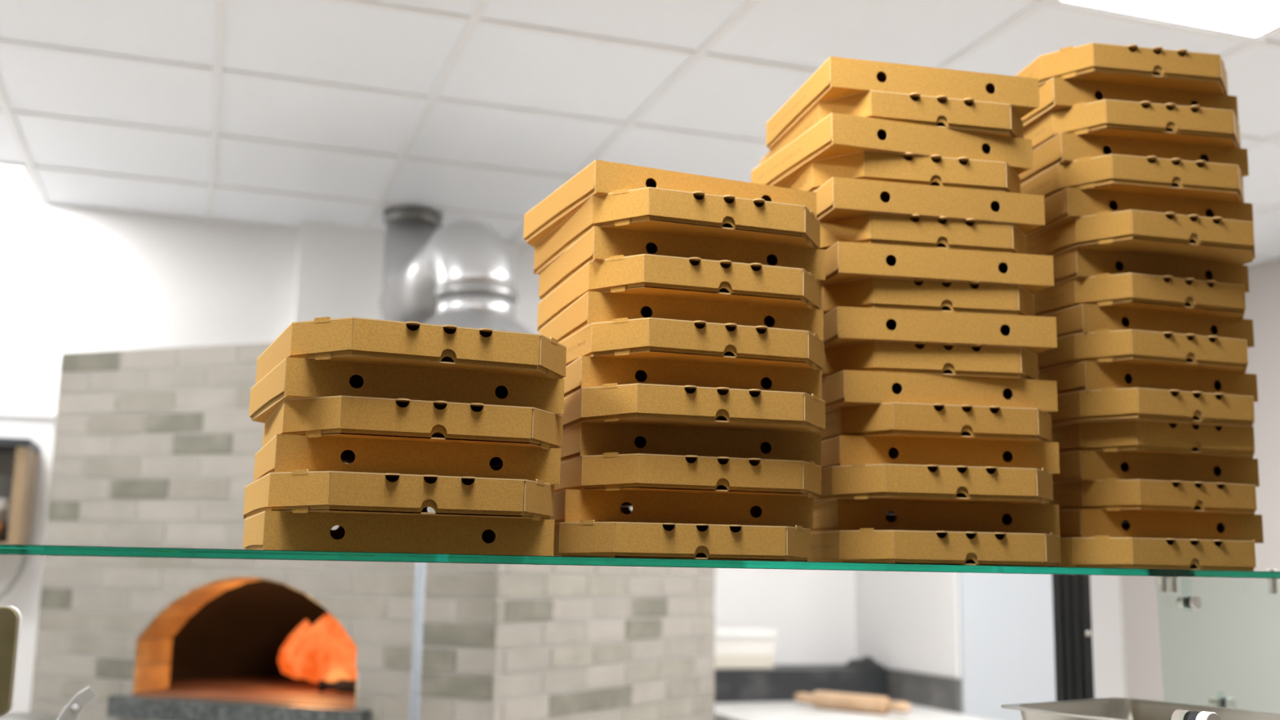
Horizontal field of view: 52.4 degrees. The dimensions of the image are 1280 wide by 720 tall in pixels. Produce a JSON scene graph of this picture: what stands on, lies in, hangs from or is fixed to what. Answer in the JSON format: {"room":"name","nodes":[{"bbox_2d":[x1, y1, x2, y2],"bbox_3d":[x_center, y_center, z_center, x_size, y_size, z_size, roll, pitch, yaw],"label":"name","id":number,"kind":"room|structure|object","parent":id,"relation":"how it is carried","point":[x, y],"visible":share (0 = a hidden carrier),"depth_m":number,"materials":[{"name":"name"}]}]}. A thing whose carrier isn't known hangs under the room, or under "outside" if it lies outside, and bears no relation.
{"room":"commercial kitchen","nodes":[
{"label":"commercial kitchen","id":0,"kind":"room"},
{"bbox_2d":[293,221,541,333],"bbox_3d":[-0.651,0.866,5.357,1.620,2.798,0.110,4,-10,-18],"label":"wall","id":1,"kind":"structure","parent":0,"point":[340,268],"depth_m":5.30,"materials":[{"name":"white paint"}]},
{"bbox_2d":[0,199,1125,712],"bbox_3d":[-1.148,0.808,5.306,7.620,2.878,0.100,4,-10,-18],"label":"wall","id":2,"kind":"structure","parent":0,"point":[73,278],"depth_m":5.15,"materials":[{"name":"white paint"}]},
{"bbox_2d":[0,0,1279,266],"bbox_3d":[0.026,-1.130,2.215,7.620,0.202,7.205,4,-10,-18],"label":"ceiling","id":3,"kind":"structure","parent":0,"point":[283,113],"depth_m":3.76,"materials":[{"name":"white paint"}]},
{"bbox_2d":[1052,0,1279,39],"bbox_3d":[1.377,-0.893,2.964,0.619,0.016,0.572,4,-10,-18],"label":"recessed light","id":4,"kind":"object","parent":3,"relation":"in","point":[1251,19],"visible":1,"depth_m":3.18,"materials":[{"name":"white"}]},
{"bbox_2d":[0,544,1279,579],"bbox_3d":[-0.459,0.226,1.497,4.150,0.009,0.600,5,-10,-22],"label":"glass shelf","id":5,"kind":"object","parent":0,"point":[6,550],"visible":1,"depth_m":1.37,"materials":[{"name":"teal glass"}]},
{"bbox_2d":[242,510,554,555],"bbox_3d":[-0.291,0.203,1.490,0.300,0.039,0.332,4,-10,-21],"label":"pizza box","id":6,"kind":"object","parent":5,"relation":"on","point":[266,530],"visible":0.94,"depth_m":1.34,"materials":[{"name":"brown cardboard"}]},
{"bbox_2d":[243,469,554,520],"bbox_3d":[-0.270,0.157,1.449,0.300,0.043,0.332,5,-10,-21],"label":"pizza box","id":7,"kind":"object","parent":6,"relation":"on","point":[296,491],"visible":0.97,"depth_m":1.30,"materials":[{"name":"brown cardboard"}]},
{"bbox_2d":[253,434,560,484],"bbox_3d":[-0.285,0.128,1.512,0.300,0.039,0.332,4,-10,-20],"label":"pizza box","id":8,"kind":"object","parent":7,"relation":"on","point":[283,452],"visible":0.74,"depth_m":1.36,"materials":[{"name":"brown cardboard"}]},
{"bbox_2d":[262,395,563,449],"bbox_3d":[-0.261,0.086,1.481,0.300,0.040,0.332,4,-10,-20],"label":"pizza box","id":9,"kind":"object","parent":8,"relation":"on","point":[340,416],"visible":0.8,"depth_m":1.33,"materials":[{"name":"brown cardboard"}]},
{"bbox_2d":[248,356,564,422],"bbox_3d":[-0.288,0.051,1.519,0.300,0.039,0.332,5,-10,-23],"label":"pizza box","id":10,"kind":"object","parent":9,"relation":"on","point":[293,377],"visible":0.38,"depth_m":1.37,"materials":[{"name":"brown cardboard"}]},
{"bbox_2d":[255,316,566,383],"bbox_3d":[-0.260,0.006,1.480,0.300,0.043,0.332,5,-10,-23],"label":"pizza box","id":11,"kind":"object","parent":10,"relation":"on","point":[352,340],"visible":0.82,"depth_m":1.34,"materials":[{"name":"brown cardboard"}]},
{"bbox_2d":[553,520,810,561],"bbox_3d":[0.032,0.224,1.591,0.300,0.041,0.332,3,-9,-13],"label":"pizza box","id":12,"kind":"object","parent":5,"relation":"on","point":[584,538],"visible":0.98,"depth_m":1.44,"materials":[{"name":"brown cardboard"}]},
{"bbox_2d":[553,545,807,561],"bbox_3d":[0.030,0.227,1.595,0.293,0.036,0.320,3,-9,-13],"label":"tray","id":13,"kind":"object","parent":12,"relation":"on","point":[757,553],"depth_m":1.44,"materials":[{"name":"brown cardboard"}]},
{"bbox_2d":[550,488,813,528],"bbox_3d":[0.025,0.200,1.678,0.300,0.038,0.332,3,-9,-12],"label":"pizza box","id":14,"kind":"object","parent":12,"relation":"on","point":[570,505],"visible":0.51,"depth_m":1.52,"materials":[{"name":"brown cardboard"}]},
{"bbox_2d":[554,452,821,497],"bbox_3d":[0.047,0.153,1.626,0.300,0.043,0.332,4,-10,-17],"label":"pizza box","id":15,"kind":"object","parent":14,"relation":"on","point":[608,471],"visible":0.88,"depth_m":1.48,"materials":[{"name":"brown cardboard"}]},
{"bbox_2d":[554,478,818,497],"bbox_3d":[0.046,0.155,1.630,0.293,0.036,0.320,4,-10,-17],"label":"tray","id":16,"kind":"object","parent":15,"relation":"on","point":[809,487],"depth_m":1.48,"materials":[{"name":"brown cardboard"}]},
{"bbox_2d":[559,422,821,466],"bbox_3d":[0.031,0.125,1.695,0.300,0.038,0.332,4,-10,-15],"label":"pizza box","id":17,"kind":"object","parent":15,"relation":"on","point":[580,439],"visible":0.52,"depth_m":1.54,"materials":[{"name":"brown cardboard"}]},
{"bbox_2d":[559,382,825,434],"bbox_3d":[0.052,0.074,1.621,0.300,0.043,0.332,3,-10,-15],"label":"pizza box","id":18,"kind":"object","parent":17,"relation":"on","point":[630,404],"visible":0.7,"depth_m":1.48,"materials":[{"name":"brown cardboard"}]},
{"bbox_2d":[562,355,822,399],"bbox_3d":[0.033,0.048,1.699,0.300,0.038,0.332,4,-10,-15],"label":"pizza box","id":19,"kind":"object","parent":18,"relation":"on","point":[585,371],"visible":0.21,"depth_m":1.54,"materials":[{"name":"brown cardboard"}]},
{"bbox_2d":[558,317,824,370],"bbox_3d":[0.052,0.001,1.647,0.300,0.043,0.332,4,-10,-19],"label":"pizza box","id":20,"kind":"object","parent":19,"relation":"on","point":[645,338],"visible":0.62,"depth_m":1.50,"materials":[{"name":"brown cardboard"}]},
{"bbox_2d":[538,291,823,342],"bbox_3d":[0.035,-0.028,1.714,0.300,0.038,0.332,4,-10,-16],"label":"pizza box","id":21,"kind":"object","parent":20,"relation":"on","point":[591,307],"visible":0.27,"depth_m":1.56,"materials":[{"name":"brown cardboard"}]},
{"bbox_2d":[537,253,820,331],"bbox_3d":[0.052,-0.073,1.671,0.300,0.043,0.332,4,-10,-17],"label":"pizza box","id":22,"kind":"object","parent":21,"relation":"on","point":[643,274],"visible":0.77,"depth_m":1.53,"materials":[{"name":"brown cardboard"}]},
{"bbox_2d":[538,226,825,300],"bbox_3d":[0.036,-0.104,1.724,0.300,0.038,0.332,4,-10,-18],"label":"pizza box","id":23,"kind":"object","parent":22,"relation":"on","point":[597,243],"visible":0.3,"depth_m":1.57,"materials":[{"name":"brown cardboard"}]},
{"bbox_2d":[533,186,820,274],"bbox_3d":[0.051,-0.151,1.675,0.300,0.043,0.332,4,-10,-19],"label":"pizza box","id":24,"kind":"object","parent":23,"relation":"on","point":[648,209],"visible":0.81,"depth_m":1.53,"materials":[{"name":"brown cardboard"}]},
{"bbox_2d":[523,160,816,247],"bbox_3d":[0.019,-0.181,1.730,0.300,0.038,0.332,5,-10,-23],"label":"pizza box","id":25,"kind":"object","parent":24,"relation":"on","point":[598,177],"visible":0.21,"depth_m":1.59,"materials":[{"name":"brown cardboard"}]},
{"bbox_2d":[525,188,604,247],"bbox_3d":[0.021,-0.180,1.726,0.293,0.036,0.320,5,-10,-23],"label":"pizza box","id":26,"kind":"object","parent":25,"relation":"on","point":[541,220],"depth_m":1.66,"materials":[{"name":"brown cardboard"}]},
{"bbox_2d":[562,408,822,434],"bbox_3d":[0.051,0.077,1.625,0.293,0.036,0.320,3,-10,-15],"label":"tray","id":27,"kind":"object","parent":18,"relation":"on","point":[783,420],"depth_m":1.48,"materials":[{"name":"brown cardboard"}]},
{"bbox_2d":[807,528,1061,566],"bbox_3d":[0.382,0.257,1.763,0.300,0.043,0.332,3,-9,-10],"label":"pizza box","id":28,"kind":"object","parent":5,"relation":"on","point":[870,545],"visible":0.85,"depth_m":1.61,"materials":[{"name":"brown cardboard"}]},
{"bbox_2d":[810,499,1059,535],"bbox_3d":[0.385,0.232,1.858,0.300,0.041,0.332,2,-9,-6],"label":"pizza box","id":29,"kind":"object","parent":28,"relation":"on","point":[835,514],"visible":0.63,"depth_m":1.70,"materials":[{"name":"brown cardboard"}]},
{"bbox_2d":[810,513,1012,533],"bbox_3d":[0.385,0.233,1.854,0.293,0.038,0.320,2,-9,-6],"label":"tray","id":30,"kind":"object","parent":29,"relation":"on","point":[979,522],"depth_m":1.69,"materials":[{"name":"brown cardboard"}]},
{"bbox_2d":[813,462,1053,504],"bbox_3d":[0.378,0.177,1.779,0.300,0.045,0.332,2,-9,-9],"label":"pizza box","id":31,"kind":"object","parent":29,"relation":"on","point":[856,481],"visible":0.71,"depth_m":1.63,"materials":[{"name":"brown cardboard"}]},
{"bbox_2d":[813,486,1050,504],"bbox_3d":[0.377,0.180,1.783,0.293,0.038,0.320,2,-9,-9],"label":"tray","id":32,"kind":"object","parent":31,"relation":"on","point":[1002,495],"depth_m":1.63,"materials":[{"name":"brown cardboard"}]},
{"bbox_2d":[821,435,1059,474],"bbox_3d":[0.383,0.150,1.861,0.300,0.041,0.332,2,-9,-8],"label":"pizza box","id":33,"kind":"object","parent":31,"relation":"on","point":[841,450],"visible":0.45,"depth_m":1.70,"materials":[{"name":"brown cardboard"}]},
{"bbox_2d":[817,402,1052,442],"bbox_3d":[0.392,0.103,1.830,0.300,0.041,0.332,3,-9,-11],"label":"pizza box","id":34,"kind":"object","parent":33,"relation":"on","point":[895,420],"visible":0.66,"depth_m":1.68,"materials":[{"name":"brown cardboard"}]},
{"bbox_2d":[821,417,1048,442],"bbox_3d":[0.391,0.105,1.834,0.293,0.038,0.320,3,-9,-11],"label":"tray","id":35,"kind":"object","parent":34,"relation":"on","point":[994,428],"depth_m":1.68,"materials":[{"name":"brown cardboard"}]},
{"bbox_2d":[822,369,1057,413],"bbox_3d":[0.373,0.066,1.856,0.300,0.041,0.332,3,-9,-12],"label":"pizza box","id":36,"kind":"object","parent":34,"relation":"on","point":[845,387],"visible":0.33,"depth_m":1.70,"materials":[{"name":"brown cardboard"}]},
{"bbox_2d":[821,340,1038,379],"bbox_3d":[0.381,0.024,1.851,0.300,0.041,0.332,2,-9,-8],"label":"pizza box","id":37,"kind":"object","parent":36,"relation":"on","point":[979,360],"visible":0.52,"depth_m":1.70,"materials":[{"name":"brown cardboard"}]},
{"bbox_2d":[822,306,1057,354],"bbox_3d":[0.376,-0.017,1.855,0.300,0.041,0.332,2,-9,-9],"label":"pizza box","id":38,"kind":"object","parent":37,"relation":"on","point":[842,325],"visible":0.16,"depth_m":1.69,"materials":[{"name":"brown cardboard"}]},
{"bbox_2d":[820,276,1034,315],"bbox_3d":[0.376,-0.059,1.853,0.300,0.041,0.332,2,-9,-9],"label":"pizza box","id":39,"kind":"object","parent":38,"relation":"on","point":[915,294],"visible":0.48,"depth_m":1.70,"materials":[{"name":"brown cardboard"}]},
{"bbox_2d":[819,240,1053,293],"bbox_3d":[0.369,-0.100,1.856,0.300,0.041,0.332,3,-9,-11],"label":"pizza box","id":40,"kind":"object","parent":39,"relation":"on","point":[844,260],"visible":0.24,"depth_m":1.70,"materials":[{"name":"brown cardboard"}]},
{"bbox_2d":[819,212,1026,253],"bbox_3d":[0.364,-0.142,1.853,0.300,0.041,0.332,3,-9,-11],"label":"pizza box","id":41,"kind":"object","parent":40,"relation":"on","point":[914,229],"visible":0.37,"depth_m":1.70,"materials":[{"name":"brown cardboard"}]},
{"bbox_2d":[813,177,1044,234],"bbox_3d":[0.356,-0.182,1.860,0.300,0.041,0.332,3,-9,-13],"label":"pizza box","id":42,"kind":"object","parent":41,"relation":"on","point":[838,197],"visible":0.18,"depth_m":1.70,"materials":[{"name":"brown cardboard"}]},
{"bbox_2d":[784,150,1020,193],"bbox_3d":[0.358,-0.224,1.861,0.300,0.041,0.332,3,-9,-11],"label":"pizza box","id":43,"kind":"object","parent":42,"relation":"on","point":[963,172],"visible":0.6,"depth_m":1.71,"materials":[{"name":"brown cardboard"}]},
{"bbox_2d":[751,112,1032,187],"bbox_3d":[0.337,-0.264,1.869,0.300,0.041,0.332,4,-10,-18],"label":"pizza box","id":44,"kind":"object","parent":43,"relation":"on","point":[836,134],"visible":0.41,"depth_m":1.72,"materials":[{"name":"brown cardboard"}]},
{"bbox_2d":[759,89,1023,164],"bbox_3d":[0.366,-0.304,1.874,0.300,0.041,0.332,3,-9,-12],"label":"pizza box","id":45,"kind":"object","parent":44,"relation":"on","point":[968,114],"visible":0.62,"depth_m":1.73,"materials":[{"name":"brown cardboard"}]},
{"bbox_2d":[765,56,1039,150],"bbox_3d":[0.358,-0.344,1.887,0.300,0.041,0.332,3,-9,-12],"label":"pizza box","id":46,"kind":"object","parent":45,"relation":"on","point":[837,77],"visible":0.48,"depth_m":1.73,"materials":[{"name":"brown cardboard"}]},
{"bbox_2d":[821,453,1053,474],"bbox_3d":[0.383,0.150,1.857,0.293,0.038,0.320,2,-9,-8],"label":"tray","id":47,"kind":"object","parent":33,"relation":"on","point":[1040,461],"depth_m":1.70,"materials":[{"name":"brown cardboard"}]},
{"bbox_2d":[1057,535,1256,571],"bbox_3d":[0.700,0.284,1.900,0.300,0.044,0.332,4,-10,-17],"label":"pizza box","id":48,"kind":"object","parent":5,"relation":"on","point":[1097,551],"visible":0.67,"depth_m":1.75,"materials":[{"name":"brown cardboard"}]},
{"bbox_2d":[1058,508,1263,543],"bbox_3d":[0.718,0.262,2.009,0.300,0.041,0.332,3,-10,-14],"label":"pizza box","id":49,"kind":"object","parent":48,"relation":"on","point":[1080,522],"visible":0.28,"depth_m":1.85,"materials":[{"name":"brown cardboard"}]},
{"bbox_2d":[1048,477,1257,515],"bbox_3d":[0.737,0.215,1.976,0.300,0.046,0.332,4,-10,-18],"label":"pizza box","id":50,"kind":"object","parent":49,"relation":"on","point":[1112,494],"visible":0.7,"depth_m":1.83,"materials":[{"name":"brown cardboard"}]},
{"bbox_2d":[1052,450,1259,486],"bbox_3d":[0.718,0.181,2.024,0.300,0.041,0.332,4,-10,-16],"label":"pizza box","id":51,"kind":"object","parent":50,"relation":"on","point":[1077,465],"visible":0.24,"depth_m":1.86,"materials":[{"name":"brown cardboard"}]},
{"bbox_2d":[1049,419,1254,459],"bbox_3d":[0.738,0.134,1.983,0.300,0.043,0.332,4,-10,-17],"label":"pizza box","id":52,"kind":"object","parent":51,"relation":"on","point":[1133,436],"visible":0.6,"depth_m":1.83,"materials":[{"name":"brown cardboard"}]},
{"bbox_2d":[1048,386,1254,426],"bbox_3d":[0.727,0.087,1.963,0.300,0.044,0.332,4,-10,-18],"label":"pizza box","id":53,"kind":"object","parent":52,"relation":"on","point":[1108,403],"visible":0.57,"depth_m":1.81,"materials":[{"name":"brown cardboard"}]},
{"bbox_2d":[1038,360,1257,402],"bbox_3d":[0.714,0.056,2.021,0.300,0.041,0.332,4,-10,-18],"label":"pizza box","id":54,"kind":"object","parent":53,"relation":"on","point":[1085,375],"visible":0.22,"depth_m":1.86,"materials":[{"name":"brown cardboard"}]},
{"bbox_2d":[1035,328,1248,373],"bbox_3d":[0.726,0.007,1.980,0.300,0.046,0.332,4,-10,-18],"label":"pizza box","id":55,"kind":"object","parent":54,"relation":"on","point":[1131,346],"visible":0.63,"depth_m":1.83,"materials":[{"name":"brown cardboard"}]},
{"bbox_2d":[1040,303,1254,347],"bbox_3d":[0.715,-0.025,2.035,0.300,0.041,0.332,4,-10,-18],"label":"pizza box","id":56,"kind":"object","parent":55,"relation":"on","point":[1082,317],"visible":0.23,"depth_m":1.88,"materials":[{"name":"brown cardboard"}]},
{"bbox_2d":[1032,272,1245,319],"bbox_3d":[0.732,-0.072,2.000,0.300,0.046,0.332,4,-10,-19],"label":"pizza box","id":57,"kind":"object","parent":56,"relation":"on","point":[1167,293],"visible":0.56,"depth_m":1.85,"materials":[{"name":"brown cardboard"}]},
{"bbox_2d":[1053,247,1248,293],"bbox_3d":[0.715,-0.106,2.050,0.300,0.041,0.332,4,-10,-17],"label":"pizza box","id":58,"kind":"object","parent":57,"relation":"on","point":[1077,262],"visible":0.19,"depth_m":1.89,"materials":[{"name":"brown cardboard"}]},
{"bbox_2d":[1026,209,1255,265],"bbox_3d":[0.737,-0.159,1.978,0.300,0.046,0.332,3,-10,-15],"label":"pizza box","id":59,"kind":"object","parent":58,"relation":"on","point":[1195,237],"visible":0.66,"depth_m":1.84,"materials":[{"name":"brown cardboard"}]},
{"bbox_2d":[1024,186,1253,238],"bbox_3d":[0.717,-0.192,2.034,0.300,0.041,0.332,3,-9,-12],"label":"pizza box","id":60,"kind":"object","parent":59,"relation":"on","point":[1068,203],"visible":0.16,"depth_m":1.87,"materials":[{"name":"brown cardboard"}]},
{"bbox_2d":[1020,154,1244,202],"bbox_3d":[0.728,-0.240,1.994,0.300,0.046,0.332,3,-9,-11],"label":"pizza box","id":61,"kind":"object","parent":60,"relation":"on","point":[1150,175],"visible":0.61,"depth_m":1.85,"materials":[{"name":"brown cardboard"}]},
{"bbox_2d":[1017,132,1248,185],"bbox_3d":[0.717,-0.273,2.047,0.300,0.041,0.332,3,-9,-11],"label":"pizza box","id":62,"kind":"object","parent":61,"relation":"on","point":[1064,147],"visible":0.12,"depth_m":1.89,"materials":[{"name":"brown cardboard"}]},
{"bbox_2d":[1023,98,1240,150],"bbox_3d":[0.730,-0.321,2.010,0.300,0.046,0.332,3,-9,-10],"label":"pizza box","id":63,"kind":"object","parent":62,"relation":"on","point":[1144,120],"visible":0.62,"depth_m":1.86,"materials":[{"name":"brown cardboard"}]},
{"bbox_2d":[1021,76,1238,130],"bbox_3d":[0.706,-0.354,2.059,0.300,0.041,0.332,3,-9,-12],"label":"pizza box","id":64,"kind":"object","parent":63,"relation":"on","point":[1056,93],"visible":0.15,"depth_m":1.90,"materials":[{"name":"brown cardboard"}]},
{"bbox_2d":[1015,42,1227,95],"bbox_3d":[0.715,-0.403,2.018,0.300,0.046,0.332,3,-9,-10],"label":"pizza box","id":65,"kind":"object","parent":64,"relation":"on","point":[1181,69],"visible":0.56,"depth_m":1.87,"materials":[{"name":"brown cardboard"}]},
{"bbox_2d":[1059,522,1258,543],"bbox_3d":[0.719,0.263,2.004,0.293,0.038,0.320,3,-10,-14],"label":"tray","id":66,"kind":"object","parent":49,"relation":"on","point":[1202,531],"depth_m":1.85,"materials":[{"name":"brown cardboard"}]},
{"bbox_2d":[855,513,1056,719],"bbox_3d":[1.342,0.945,5.633,0.453,2.798,0.860,4,-10,-18],"label":"wall","id":67,"kind":"structure","parent":0,"point":[1006,650],"depth_m":5.23,"materials":[{"name":"grey paint"}]},
{"bbox_2d":[1120,257,1279,713],"bbox_3d":[3.558,0.545,3.179,0.100,2.878,7.000,4,-10,-18],"label":"wall","id":68,"kind":"structure","parent":0,"point":[1228,646],"depth_m":5.72,"materials":[{"name":"white paint"}]},
{"bbox_3d":[-0.559,2.000,3.291,7.620,0.100,3.900,4,-10,-18],"label":"floor","id":69,"kind":"structure","parent":0,"visible":0},
{"bbox_2d":[29,330,715,719],"bbox_3d":[-0.796,1.050,4.177,1.787,2.052,1.298,-2,-10,20],"label":"oven","id":70,"kind":"object","parent":69,"relation":"on","point":[153,447],"visible":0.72,"depth_m":3.87,"materials":[{"name":"grey brick"}]},
{"bbox_2d":[277,613,357,682],"bbox_3d":[-0.965,0.888,4.072,0.225,0.236,0.480,9,-12,-39],"label":"fire","id":71,"kind":"object","parent":70,"relation":"in","point":[324,651],"visible":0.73,"depth_m":3.99,"materials":[{"name":"orange"}]},
{"bbox_2d":[379,206,534,333],"bbox_3d":[-0.644,-0.299,4.511,0.600,0.723,1.404,4,-10,-18],"label":"flue pipe","id":72,"kind":"object","parent":70,"relation":"on","point":[459,273],"visible":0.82,"depth_m":4.10,"materials":[{"name":"metal"}]},
{"bbox_2d":[714,663,990,719],"bbox_3d":[0.713,1.754,5.099,0.978,1.008,1.185,4,-10,-18],"label":"countertop","id":73,"kind":"structure","parent":69,"relation":"on","point":[739,694],"depth_m":5.37,"materials":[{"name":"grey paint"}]},
{"bbox_2d":[1052,575,1094,701],"bbox_3d":[0.891,1.045,2.623,0.075,1.620,0.050,-2,-10,17],"label":"post","id":74,"kind":"object","parent":69,"relation":"on","point":[1071,595],"visible":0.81,"depth_m":2.68,"materials":[{"name":"grey metal"}]},
{"bbox_3d":[0.590,1.481,-0.027,7.620,0.100,3.200,4,-10,-18],"label":"floor","id":75,"kind":"structure","parent":0,"visible":0},
{"bbox_3d":[0.860,1.105,1.590,1.000,1.171,0.457,7,-11,-34],"label":"rail","id":76,"kind":"object","parent":75,"relation":"on","visible":0},
{"bbox_2d":[1000,697,1279,719],"bbox_3d":[0.665,0.478,1.637,0.265,0.067,0.325,7,-11,-34],"label":"steel pan","id":77,"kind":"object","parent":76,"relation":"on","point":[1110,708],"visible":1,"depth_m":1.76,"materials":[{"name":"grey metal"}]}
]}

